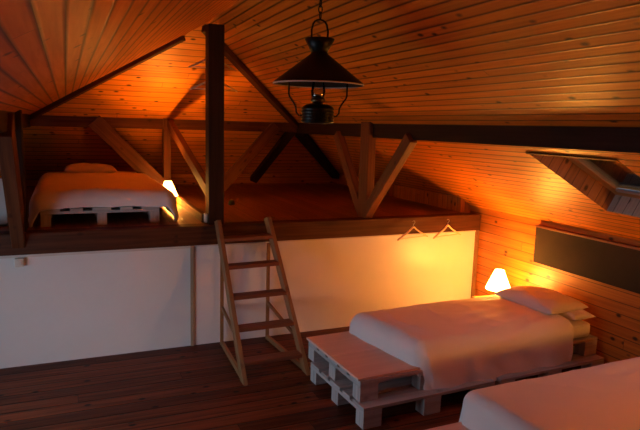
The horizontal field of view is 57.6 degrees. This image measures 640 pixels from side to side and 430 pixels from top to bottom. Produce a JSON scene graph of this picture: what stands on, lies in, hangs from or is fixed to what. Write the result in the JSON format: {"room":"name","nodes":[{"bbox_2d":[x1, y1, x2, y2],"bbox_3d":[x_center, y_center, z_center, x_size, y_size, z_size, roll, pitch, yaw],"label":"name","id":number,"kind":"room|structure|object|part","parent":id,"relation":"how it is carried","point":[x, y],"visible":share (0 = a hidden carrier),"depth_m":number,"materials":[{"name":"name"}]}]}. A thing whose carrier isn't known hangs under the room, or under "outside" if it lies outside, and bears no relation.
{"room":"attic bedroom","nodes":[
{"label":"attic bedroom","id":0,"kind":"room"},
{"bbox_2d":[0,174,336,186],"bbox_3d":[-2.174,-0.463,7.912,5.300,0.170,0.001,-2,9,-23],"label":"wall","id":1,"kind":"structure","parent":0,"point":[243,179],"depth_m":8.51,"materials":[{"name":"brown wood"}]},
{"bbox_2d":[0,183,469,230],"bbox_3d":[-1.561,-0.144,6.517,5.500,0.050,3.210,-2,9,-23],"label":"floor","id":2,"kind":"structure","parent":0,"point":[253,202],"depth_m":6.17,"materials":[{"name":"brown wood"}]},
{"bbox_2d":[0,179,7,226],"bbox_3d":[-2.621,-0.095,4.555,0.300,0.380,0.060,-2,9,-23],"label":"board","id":3,"kind":"object","parent":2,"relation":"on","point":[3,213],"visible":0.66,"depth_m":4.59,"materials":[{"name":"paint"}]},
{"bbox_2d":[40,206,158,226],"bbox_3d":[-2.010,-0.069,5.290,0.920,0.144,1.080,-2,9,-23],"label":"pallet","id":4,"kind":"object","parent":2,"relation":"on","point":[100,212],"visible":0.45,"depth_m":4.80,"materials":[{"name":"white paint"}]},
{"bbox_3d":[-2.200,-0.262,5.738,0.840,0.089,2.020,-2,9,-23],"label":"mattress","id":5,"kind":"object","parent":4,"relation":"on","visible":0},
{"bbox_2d":[28,171,178,226],"bbox_3d":[-2.142,-0.194,5.683,1.214,0.346,1.984,-2,9,-23],"label":"duvet","id":6,"kind":"object","parent":5,"relation":"on","point":[53,190],"visible":0.97,"depth_m":4.91,"materials":[{"name":"white fabric"}]},
{"bbox_2d":[63,163,116,172],"bbox_3d":[-2.505,-0.500,6.350,0.540,0.132,0.360,-2,9,-23],"label":"pillow","id":7,"kind":"object","parent":6,"relation":"on","point":[77,167],"visible":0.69,"depth_m":6.23,"materials":[{"name":"white fabric"}]},
{"bbox_2d":[88,116,165,184],"bbox_3d":[-2.101,-0.639,6.514,0.893,0.910,0.070,-2,9,-23],"label":"brace","id":8,"kind":"object","parent":2,"relation":"on","point":[99,125],"visible":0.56,"depth_m":6.43,"materials":[{"name":"brown wood"}]},
{"bbox_2d":[162,118,170,180],"bbox_3d":[-1.769,-0.673,6.715,0.080,0.925,0.090,-2,9,-23],"label":"post","id":9,"kind":"object","parent":2,"relation":"on","point":[166,142],"visible":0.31,"depth_m":6.67,"materials":[{"name":"brown wood"}]},
{"bbox_2d":[30,115,296,131],"bbox_3d":[-1.683,-1.051,6.723,2.980,0.125,0.130,-2,9,-23],"label":"beam","id":10,"kind":"structure","parent":9,"relation":"on","point":[43,120],"depth_m":6.53,"materials":[{"name":"brown wood"}]},
{"bbox_2d":[250,130,295,182],"bbox_3d":[-0.619,-0.771,7.565,0.815,0.776,0.128,9,12,42],"label":"brace","id":11,"kind":"object","parent":10,"relation":"attached to","point":[286,137],"visible":1,"depth_m":7.53,"materials":[{"name":"brown wood"}]},
{"bbox_2d":[163,181,177,196],"bbox_3d":[-1.579,-0.227,6.059,0.197,0.251,0.197,-2,9,-23],"label":"table lamp","id":12,"kind":"object","parent":2,"relation":"on","point":[168,184],"visible":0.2,"depth_m":6.01,"materials":[{"name":"beige fabric"}]},
{"bbox_2d":[176,194,204,221],"bbox_3d":[-1.369,-0.112,5.910,0.050,0.080,1.830,-2,9,-23],"label":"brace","id":13,"kind":"structure","parent":2,"relation":"on","point":[199,214],"depth_m":5.53,"materials":[{"name":"brown wood"}]},
{"bbox_2d":[228,199,234,204],"bbox_3d":[-0.947,-0.138,6.229,0.068,0.060,0.068,-2,9,-23],"label":"door stop","id":14,"kind":"object","parent":2,"relation":"on","point":[231,201],"visible":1,"depth_m":6.21,"materials":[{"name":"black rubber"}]},
{"bbox_2d":[224,122,279,191],"bbox_3d":[-0.899,-0.668,7.035,0.851,0.913,0.070,-2,9,-23],"label":"brace","id":15,"kind":"object","parent":2,"relation":"on","point":[266,136],"visible":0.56,"depth_m":7.01,"materials":[{"name":"brown wood"}]},
{"bbox_2d":[0,232,474,368],"bbox_3d":[-0.912,0.674,5.080,5.640,0.900,0.050,-2,9,-23],"label":"wall","id":16,"kind":"structure","parent":0,"point":[80,306],"depth_m":4.98,"materials":[{"name":"white paint"}]},
{"bbox_2d":[14,258,23,266],"bbox_3d":[-2.264,0.358,4.386,0.062,0.066,0.040,-2,9,-23],"label":"switch box","id":17,"kind":"object","parent":16,"relation":"attached to","point":[19,262],"visible":1,"depth_m":4.37,"materials":[{"name":"beige plastic"}]},
{"bbox_2d":[0,246,189,258],"bbox_3d":[-2.265,0.310,4.395,2.560,0.022,0.012,-2,9,-23],"label":"trim","id":18,"kind":"structure","parent":16,"relation":"attached to","point":[178,247],"depth_m":4.59,"materials":[{"name":"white dark stained timber"}]},
{"bbox_2d":[190,246,193,345],"bbox_3d":[-1.090,0.693,4.970,0.030,0.884,0.014,-2,9,-23],"label":"trim","id":19,"kind":"structure","parent":16,"relation":"attached to","point":[191,247],"depth_m":4.96,"materials":[{"name":"brown wood"}]},
{"bbox_2d":[0,213,480,255],"bbox_3d":[-0.908,0.159,5.020,5.555,0.165,0.150,-2,9,-23],"label":"beam","id":20,"kind":"structure","parent":16,"relation":"on","point":[44,241],"depth_m":4.93,"materials":[{"name":"brown wood"}]},
{"bbox_2d":[15,110,27,231],"bbox_3d":[-2.291,-0.333,4.401,0.100,0.915,0.170,-2,9,-23],"label":"post","id":21,"kind":"object","parent":20,"relation":"on","point":[18,114],"visible":0.41,"depth_m":4.33,"materials":[{"name":"brown wood"}]},
{"bbox_2d":[0,113,24,248],"bbox_3d":[-2.151,-0.192,4.077,0.090,1.026,0.892,-2,9,-23],"label":"brace","id":22,"kind":"object","parent":21,"relation":"attached to","point":[9,162],"visible":0.83,"depth_m":3.93,"materials":[{"name":"brown wood"}]},
{"bbox_2d":[205,24,224,224],"bbox_3d":[-0.890,-0.746,4.924,0.132,1.655,0.130,-2,9,-23],"label":"post","id":23,"kind":"object","parent":20,"relation":"on","point":[214,33],"visible":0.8,"depth_m":4.87,"materials":[{"name":"brown wood"}]},
{"bbox_2d":[167,119,205,195],"bbox_3d":[-1.332,-0.621,5.838,0.061,0.682,1.887,-2,9,-25],"label":"brace","id":24,"kind":"object","parent":23,"relation":"attached to","point":[191,160],"visible":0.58,"depth_m":5.72,"materials":[{"name":"brown wood"}]},
{"bbox_2d":[188,59,235,70],"bbox_3d":[-0.915,-1.328,4.956,0.408,0.181,0.020,-3,10,-27],"label":"clothes hanger","id":25,"kind":"object","parent":23,"relation":"attached to","point":[199,62],"visible":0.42,"depth_m":4.92,"materials":[{"name":"brown wood"}]},
{"bbox_2d":[190,82,237,91],"bbox_3d":[-0.905,-1.148,4.973,0.408,0.181,0.020,-2,9,-23],"label":"clothes hanger","id":26,"kind":"object","parent":25,"relation":"hanging from","point":[200,84],"visible":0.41,"depth_m":4.94,"materials":[{"name":"brown wood"}]},
{"bbox_2d":[358,122,375,217],"bbox_3d":[0.449,-0.431,5.582,0.080,0.912,0.170,-2,9,-23],"label":"post","id":27,"kind":"object","parent":20,"relation":"on","point":[367,142],"visible":0.84,"depth_m":5.53,"materials":[{"name":"brown wood"}]},
{"bbox_2d":[334,131,358,215],"bbox_3d":[0.303,-0.438,5.920,0.075,0.817,0.696,-2,9,-23],"label":"brace","id":28,"kind":"object","parent":27,"relation":"attached to","point":[340,141],"visible":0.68,"depth_m":5.91,"materials":[{"name":"brown wood"}]},
{"bbox_2d":[366,133,416,216],"bbox_3d":[0.608,-0.334,5.221,0.075,0.804,0.790,-2,9,-23],"label":"brace","id":29,"kind":"object","parent":27,"relation":"attached to","point":[407,144],"visible":0.92,"depth_m":5.13,"materials":[{"name":"brown wood"}]},
{"bbox_2d":[397,223,427,240],"bbox_3d":[0.904,0.144,5.638,0.408,0.181,0.020,-5,11,-37],"label":"clothes hanger","id":30,"kind":"object","parent":20,"relation":"hanging from","point":[413,226],"visible":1,"depth_m":5.62,"materials":[{"name":"brown wood"}]},
{"bbox_2d":[433,219,460,238],"bbox_3d":[1.271,0.131,5.796,0.408,0.181,0.020,-5,11,-38],"label":"clothes hanger","id":31,"kind":"object","parent":20,"relation":"hanging from","point":[447,225],"visible":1,"depth_m":5.78,"materials":[{"name":"brown wood"}]},
{"bbox_2d":[194,230,475,246],"bbox_3d":[0.279,0.214,5.492,2.927,0.014,0.010,-2,9,-23],"label":"trim","id":32,"kind":"structure","parent":16,"relation":"attached to","point":[474,230],"depth_m":5.41,"materials":[{"name":"white paint"}]},
{"bbox_2d":[471,230,479,297],"bbox_3d":[1.631,0.594,6.143,0.045,0.884,0.014,-2,9,-23],"label":"trim","id":33,"kind":"structure","parent":16,"relation":"attached to","point":[476,243],"depth_m":6.12,"materials":[{"name":"brown wood"}]},
{"bbox_2d":[0,326,580,429],"bbox_3d":[0.561,1.705,1.749,5.660,0.060,7.520,-2,9,-23],"label":"floor","id":34,"kind":"structure","parent":0,"point":[196,387],"depth_m":4.09,"materials":[{"name":"brown wood"}]},
{"bbox_2d":[214,217,310,385],"bbox_3d":[-0.483,0.629,4.725,0.544,1.119,0.922,-2,9,-23],"label":"ladder","id":35,"kind":"object","parent":34,"relation":"on","point":[292,355],"visible":1,"depth_m":4.71,"materials":[{"name":"brown wood"}]},
{"bbox_3d":[-0.845,0.696,5.014,0.028,0.880,0.022,-2,9,-23],"label":"leg","id":36,"kind":"part","parent":35,"relation":"part of","materials":[{"name":"brown wood"}]},
{"bbox_3d":[-0.715,0.642,4.626,0.035,1.109,0.922,-2,9,-24],"label":"rail","id":37,"kind":"part","parent":35,"relation":"part of","materials":[{"name":"brown wood"}]},
{"bbox_3d":[-0.464,0.682,5.178,0.028,0.880,0.022,-2,9,-23],"label":"leg","id":38,"kind":"part","parent":35,"relation":"part of","materials":[{"name":"brown wood"}]},
{"bbox_3d":[-0.283,0.621,4.817,0.042,1.119,0.917,-3,10,-28],"label":"rail","id":39,"kind":"part","parent":35,"relation":"part of","materials":[{"name":"brown wood"}]},
{"bbox_2d":[310,360,494,429],"bbox_3d":[0.587,1.219,4.287,1.080,0.144,0.800,-3,10,-26],"label":"pallet","id":40,"kind":"object","parent":34,"relation":"on","point":[368,413],"visible":0.47,"depth_m":3.96,"materials":[{"name":"white paint"}]},
{"bbox_2d":[308,342,423,402],"bbox_3d":[0.570,1.064,4.343,1.080,0.144,0.800,-3,10,-26],"label":"pallet","id":41,"kind":"object","parent":40,"relation":"on","point":[364,390],"visible":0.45,"depth_m":3.92,"materials":[{"name":"white paint"}]},
{"bbox_2d":[306,331,419,380],"bbox_3d":[0.304,0.993,4.215,0.520,0.018,0.807,-3,10,-26],"label":"bench","id":42,"kind":"object","parent":41,"relation":"on","point":[362,360],"visible":0.68,"depth_m":4.10,"materials":[{"name":"wood"}]},
{"bbox_3d":[0.216,0.963,4.395,0.520,0.018,0.402,-3,10,-26],"label":"panel","id":43,"kind":"part","parent":42,"relation":"part of","materials":[{"name":"wood"}]},
{"bbox_3d":[0.392,1.023,4.035,0.520,0.018,0.402,-3,10,-26],"label":"panel","id":44,"kind":"part","parent":42,"relation":"part of","materials":[{"name":"white wood"}]},
{"bbox_2d":[495,346,603,384],"bbox_3d":[1.609,1.174,4.779,1.080,0.144,0.800,-3,10,-26],"label":"pallet","id":45,"kind":"object","parent":34,"relation":"on","point":[577,360],"visible":0.17,"depth_m":4.43,"materials":[{"name":"white paint"}]},
{"bbox_2d":[573,334,597,355],"bbox_3d":[1.578,1.019,4.828,1.080,0.144,0.800,-3,10,-26],"label":"pallet","id":46,"kind":"object","parent":45,"relation":"on","point":[584,346],"visible":0.15,"depth_m":4.67,"materials":[{"name":"white paint"}]},
{"bbox_2d":[568,319,589,338],"bbox_3d":[1.270,0.895,4.674,1.640,0.123,0.800,-3,10,-26],"label":"mattress","id":47,"kind":"object","parent":46,"relation":"on","point":[581,328],"visible":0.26,"depth_m":4.63,"materials":[{"name":"white fabric"}]},
{"bbox_2d":[349,295,573,389],"bbox_3d":[1.112,0.982,4.596,1.599,0.440,0.906,-3,10,-26],"label":"duvet","id":48,"kind":"object","parent":47,"relation":"on","point":[454,343],"visible":0.95,"depth_m":4.29,"materials":[{"name":"white fabric"}]},
{"bbox_2d":[559,309,595,319],"bbox_3d":[1.969,0.769,4.916,0.240,0.101,0.660,-3,10,-26],"label":"pillow","id":49,"kind":"object","parent":47,"relation":"on","point":[581,314],"visible":0.26,"depth_m":4.66,"materials":[{"name":"white fabric"}]},
{"bbox_2d":[494,286,588,314],"bbox_3d":[1.853,0.710,4.911,0.440,0.157,0.620,-3,10,-28],"label":"pillow","id":50,"kind":"object","parent":49,"relation":"on","point":[547,301],"visible":0.96,"depth_m":4.76,"materials":[{"name":"white fabric"}]},
{"bbox_3d":[1.636,0.964,5.513,0.300,0.342,0.270,-2,9,-23],"label":"nightstand","id":51,"kind":"object","parent":34,"relation":"on","visible":0},
{"bbox_2d":[485,269,509,294],"bbox_3d":[1.660,0.655,5.418,0.232,0.295,0.232,-2,9,-23],"label":"table lamp","id":52,"kind":"object","parent":51,"relation":"on","point":[498,281],"visible":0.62,"depth_m":5.35,"materials":[{"name":"white fabric"}]},
{"bbox_3d":[1.186,1.428,3.013,1.080,0.144,0.800,-2,9,-24],"label":"pallet","id":53,"kind":"object","parent":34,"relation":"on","visible":0},
{"bbox_3d":[1.190,1.286,2.992,1.080,0.144,0.800,-2,9,-24],"label":"pallet","id":54,"kind":"object","parent":53,"relation":"on","visible":0},
{"bbox_2d":[426,422,469,429],"bbox_3d":[0.925,1.215,2.862,0.520,0.018,0.807,-2,9,-24],"label":"bench","id":55,"kind":"object","parent":54,"relation":"on","point":[455,426],"visible":0.18,"depth_m":3.16,"materials":[{"name":"wood"}]},
{"bbox_2d":[0,0,639,127],"bbox_3d":[0.212,-0.788,2.348,3.120,0.860,9.520,-2,9,-23],"label":"ceiling","id":56,"kind":"structure","parent":0,"point":[560,63],"depth_m":3.28,"materials":[{"name":"brown wood"}]},
{"bbox_2d":[0,110,30,132],"bbox_3d":[-1.246,-0.292,1.830,0.140,0.130,9.590,-2,9,-23],"label":"purlin","id":57,"kind":"object","parent":56,"relation":"attached to","point":[3,114],"visible":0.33,"depth_m":3.65,"materials":[{"name":"brown wood"}]},
{"bbox_2d":[30,36,185,119],"bbox_3d":[-2.168,-1.283,5.660,2.056,0.822,0.050,5,9,23],"label":"rafter","id":58,"kind":"object","parent":56,"relation":"attached to","point":[180,39],"visible":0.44,"depth_m":5.58,"materials":[{"name":"brown wood"}]},
{"bbox_2d":[201,25,297,128],"bbox_3d":[-0.631,-1.363,6.227,0.070,0.921,2.291,5,9,20],"label":"rafter","id":59,"kind":"object","parent":56,"relation":"attached to","point":[229,54],"visible":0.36,"depth_m":6.08,"materials":[{"name":"brown wood"}]},
{"bbox_2d":[273,0,363,123],"bbox_3d":[-0.001,-0.876,2.869,0.456,0.846,0.456,-2,9,-23],"label":"oil lamp","id":60,"kind":"object","parent":56,"relation":"hanging from","point":[318,69],"visible":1,"depth_m":2.83,"materials":[{"name":"metal"}]},
{"bbox_3d":[-0.123,-0.599,2.886,0.072,0.214,0.009,0,9,-12],"label":"arm","id":61,"kind":"part","parent":60,"relation":"part of","materials":[{"name":"metal"}]},
{"bbox_3d":[-0.012,-0.508,2.924,0.168,0.101,0.168,-2,9,-23],"label":"oil tank","id":62,"kind":"part","parent":60,"relation":"part of","materials":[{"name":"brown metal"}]},
{"bbox_3d":[-0.005,-0.732,2.890,0.451,0.160,0.451,-2,9,-23],"label":"lamp shade","id":63,"kind":"part","parent":60,"relation":"part of","materials":[{"name":"metal"}]},
{"bbox_3d":[-0.010,-0.570,2.915,0.074,0.056,0.074,-2,9,-23],"label":"burner","id":64,"kind":"part","parent":60,"relation":"part of","materials":[{"name":"black metal"}]},
{"bbox_3d":[0.006,-1.125,2.831,0.019,0.343,0.019,5,9,21],"label":"chain","id":65,"kind":"part","parent":60,"relation":"part of","materials":[{"name":"metal"}]},
{"bbox_3d":[0.105,-0.600,2.935,0.072,0.214,0.009,0,9,-12],"label":"arm","id":66,"kind":"part","parent":60,"relation":"part of","materials":[{"name":"metal"}]},
{"bbox_2d":[296,123,639,152],"bbox_3d":[1.617,-0.396,3.064,0.140,0.130,9.590,-2,9,-23],"label":"purlin","id":67,"kind":"object","parent":56,"relation":"attached to","point":[611,139],"visible":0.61,"depth_m":3.77,"materials":[{"name":"brown wood"}]},
{"bbox_2d":[0,126,639,240],"bbox_3d":[0.015,-0.065,3.031,5.430,0.785,10.700,-2,9,-23],"label":"ceiling","id":68,"kind":"structure","parent":0,"point":[501,178],"depth_m":5.89,"materials":[{"name":"brown wood"}]},
{"bbox_2d":[295,133,338,178],"bbox_3d":[-0.003,-0.822,8.140,0.120,0.743,1.612,5,9,19],"label":"rafter","id":69,"kind":"object","parent":68,"relation":"attached to","point":[306,140],"visible":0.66,"depth_m":7.96,"materials":[{"name":"brown wood"}]},
{"bbox_2d":[525,152,639,216],"bbox_3d":[1.948,-0.244,3.796,0.780,0.582,0.890,-2,9,-23],"label":"window","id":70,"kind":"structure","parent":68,"relation":"attached to","point":[611,185],"depth_m":4.09,"materials":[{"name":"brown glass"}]},
{"bbox_3d":[1.989,-0.303,3.805,0.693,0.466,0.890,-2,9,-23],"label":"frame","id":71,"kind":"part","parent":70,"relation":"part of","materials":[{"name":"brown wood"}]},
{"bbox_3d":[1.991,-0.309,3.805,0.526,0.341,0.694,-2,9,-23],"label":"pane","id":72,"kind":"part","parent":70,"relation":"part of","materials":[{"name":"clear glass"}]},
{"bbox_3d":[2.224,-0.128,3.868,0.034,0.049,0.571,-3,10,-26],"label":"sill rail","id":73,"kind":"part","parent":70,"relation":"part of","materials":[{"name":"metal"}]},
{"bbox_2d":[337,174,459,211],"bbox_3d":[0.870,-0.324,7.560,0.001,0.174,3.090,-2,9,-23],"label":"wall","id":74,"kind":"structure","parent":0,"point":[448,202],"depth_m":6.81,"materials":[{"name":"brown wood"}]},
{"bbox_2d":[460,198,469,211],"bbox_3d":[1.541,-0.098,6.186,0.130,0.174,0.010,-2,9,-23],"label":"trim","id":75,"kind":"structure","parent":74,"relation":"attached to","point":[464,206],"depth_m":6.18,"materials":[{"name":"brown wood"}]},
{"bbox_2d":[470,205,639,363],"bbox_3d":[3.092,1.014,2.847,0.001,1.120,7.610,-2,9,-23],"label":"wall","id":76,"kind":"structure","parent":0,"point":[506,240],"depth_m":5.12,"materials":[{"name":"brown wood"}]},
{"bbox_2d":[533,225,639,293],"bbox_3d":[2.436,0.432,4.253,0.048,0.345,2.350,-2,9,-23],"label":"wall panel","id":77,"kind":"object","parent":76,"relation":"attached to","point":[617,264],"visible":1,"depth_m":4.75,"materials":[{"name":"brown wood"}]},
{"bbox_3d":[2.192,1.246,3.444,1.080,0.144,0.800,-2,9,-24],"label":"pallet","id":78,"kind":"object","parent":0,"visible":0},
{"bbox_3d":[1.891,1.109,3.295,1.700,0.148,0.780,-2,9,-24],"label":"mattress","id":79,"kind":"object","parent":78,"relation":"on","visible":0},
{"bbox_2d":[459,357,639,429],"bbox_3d":[1.778,1.159,3.241,1.848,0.388,0.929,-2,9,-24],"label":"duvet","id":80,"kind":"object","parent":79,"relation":"on","point":[606,396],"visible":0.99,"depth_m":3.09,"materials":[{"name":"white fabric"}]}
]}

